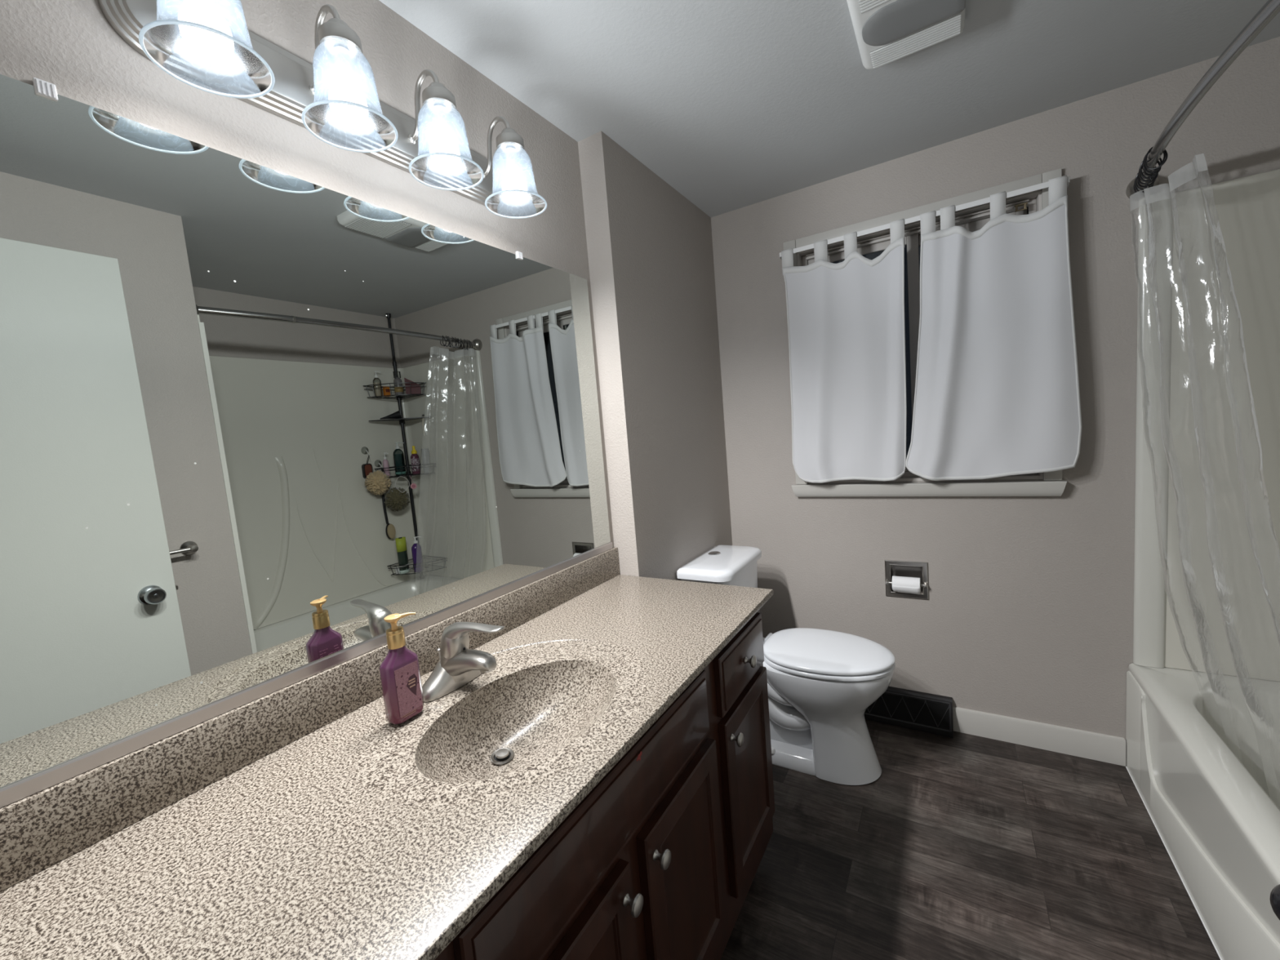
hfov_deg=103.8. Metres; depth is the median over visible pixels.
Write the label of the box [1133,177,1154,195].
ring
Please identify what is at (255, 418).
wall mirror
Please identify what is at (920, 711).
floor vent
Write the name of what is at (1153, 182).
ring
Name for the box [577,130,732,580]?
wall
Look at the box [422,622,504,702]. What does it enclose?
sink faucet
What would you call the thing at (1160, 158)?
ring
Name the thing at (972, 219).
window
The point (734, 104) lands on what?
ceiling
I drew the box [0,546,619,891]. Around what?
backsplash
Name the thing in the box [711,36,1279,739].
wall
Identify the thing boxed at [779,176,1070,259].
curtain rod
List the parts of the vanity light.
light bulb, lamp shade, lamp arm, light bulb, lamp shade, lamp arm, light bulb, lamp shade, lamp arm, light bulb, lamp shade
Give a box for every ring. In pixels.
[1133,173,1154,193]
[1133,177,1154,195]
[1134,172,1152,191]
[1137,165,1158,186]
[1137,176,1155,188]
[1138,161,1159,182]
[1139,156,1162,179]
[1142,150,1165,173]
[1143,160,1161,177]
[1144,146,1168,170]
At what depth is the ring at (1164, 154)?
1.39 m
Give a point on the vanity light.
(208, 46)
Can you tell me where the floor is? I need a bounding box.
[720,719,1220,959]
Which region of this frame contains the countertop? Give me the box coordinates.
[0,546,773,959]
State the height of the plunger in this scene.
0.537 m
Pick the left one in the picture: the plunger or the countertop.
the countertop
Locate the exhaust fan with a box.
[846,0,965,69]
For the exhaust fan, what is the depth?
1.21 m
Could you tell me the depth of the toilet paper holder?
2.11 m
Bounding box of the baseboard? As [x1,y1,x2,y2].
[952,706,1125,766]
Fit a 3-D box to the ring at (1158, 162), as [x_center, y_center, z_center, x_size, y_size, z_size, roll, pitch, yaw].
[1.435,-0.884,1.405,0.045,0.064,0.016,-5,6,-5]
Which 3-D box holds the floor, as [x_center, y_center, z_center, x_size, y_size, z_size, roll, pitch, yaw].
[0.492,1.299,0.391,2.600,0.080,3.960,-1,6,32]
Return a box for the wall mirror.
[0,74,613,808]
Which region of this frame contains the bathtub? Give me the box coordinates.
[1125,662,1279,959]
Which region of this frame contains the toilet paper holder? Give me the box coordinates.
[884,560,928,599]
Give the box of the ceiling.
[378,0,1279,217]
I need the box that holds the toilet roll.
[892,575,920,594]
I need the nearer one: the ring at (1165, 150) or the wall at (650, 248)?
the ring at (1165, 150)
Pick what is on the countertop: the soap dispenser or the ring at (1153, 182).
the soap dispenser
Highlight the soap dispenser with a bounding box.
[379,612,424,724]
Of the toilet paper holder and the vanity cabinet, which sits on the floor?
the vanity cabinet
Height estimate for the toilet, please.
0.794 m
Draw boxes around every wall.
[0,0,613,546]
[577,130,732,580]
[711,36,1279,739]
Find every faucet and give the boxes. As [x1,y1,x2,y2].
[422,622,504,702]
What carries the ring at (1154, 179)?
hanging from the shower rod at (1271, 8)
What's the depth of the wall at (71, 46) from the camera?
0.99 m
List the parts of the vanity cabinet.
cabinet door, knob, knob, cabinet door, knob, drawer, cabinet door, knob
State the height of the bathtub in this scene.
0.385 m
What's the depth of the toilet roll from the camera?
2.06 m
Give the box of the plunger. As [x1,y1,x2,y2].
[1269,884,1279,919]
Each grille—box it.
[858,0,888,12]
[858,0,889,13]
[870,13,960,68]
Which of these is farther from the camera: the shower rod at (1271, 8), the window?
the window
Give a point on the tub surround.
(1206, 560)
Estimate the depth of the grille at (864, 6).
1.15 m
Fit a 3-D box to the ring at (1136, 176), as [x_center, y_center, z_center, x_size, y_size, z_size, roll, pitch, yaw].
[1.512,-0.899,1.501,0.016,0.064,0.045,-10,8,-44]
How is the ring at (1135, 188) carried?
hanging from the shower rod at (1271, 8)
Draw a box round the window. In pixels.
[782,168,1066,497]
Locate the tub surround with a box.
[1133,168,1279,681]
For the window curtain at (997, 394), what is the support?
hanging from the curtain rod at (1046, 184)
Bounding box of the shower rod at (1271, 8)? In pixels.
[1125,0,1279,200]
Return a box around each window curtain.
[781,218,906,483]
[905,175,1081,480]
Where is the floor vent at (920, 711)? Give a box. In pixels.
[864,686,953,737]
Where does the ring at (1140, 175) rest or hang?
hanging from the shower rod at (1271, 8)
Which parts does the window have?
sash, sill, sash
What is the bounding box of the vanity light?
[97,0,546,218]
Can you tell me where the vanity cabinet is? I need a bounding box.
[435,608,774,959]
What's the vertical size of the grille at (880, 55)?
0.003 m
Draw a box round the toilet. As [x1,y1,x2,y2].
[676,544,895,785]

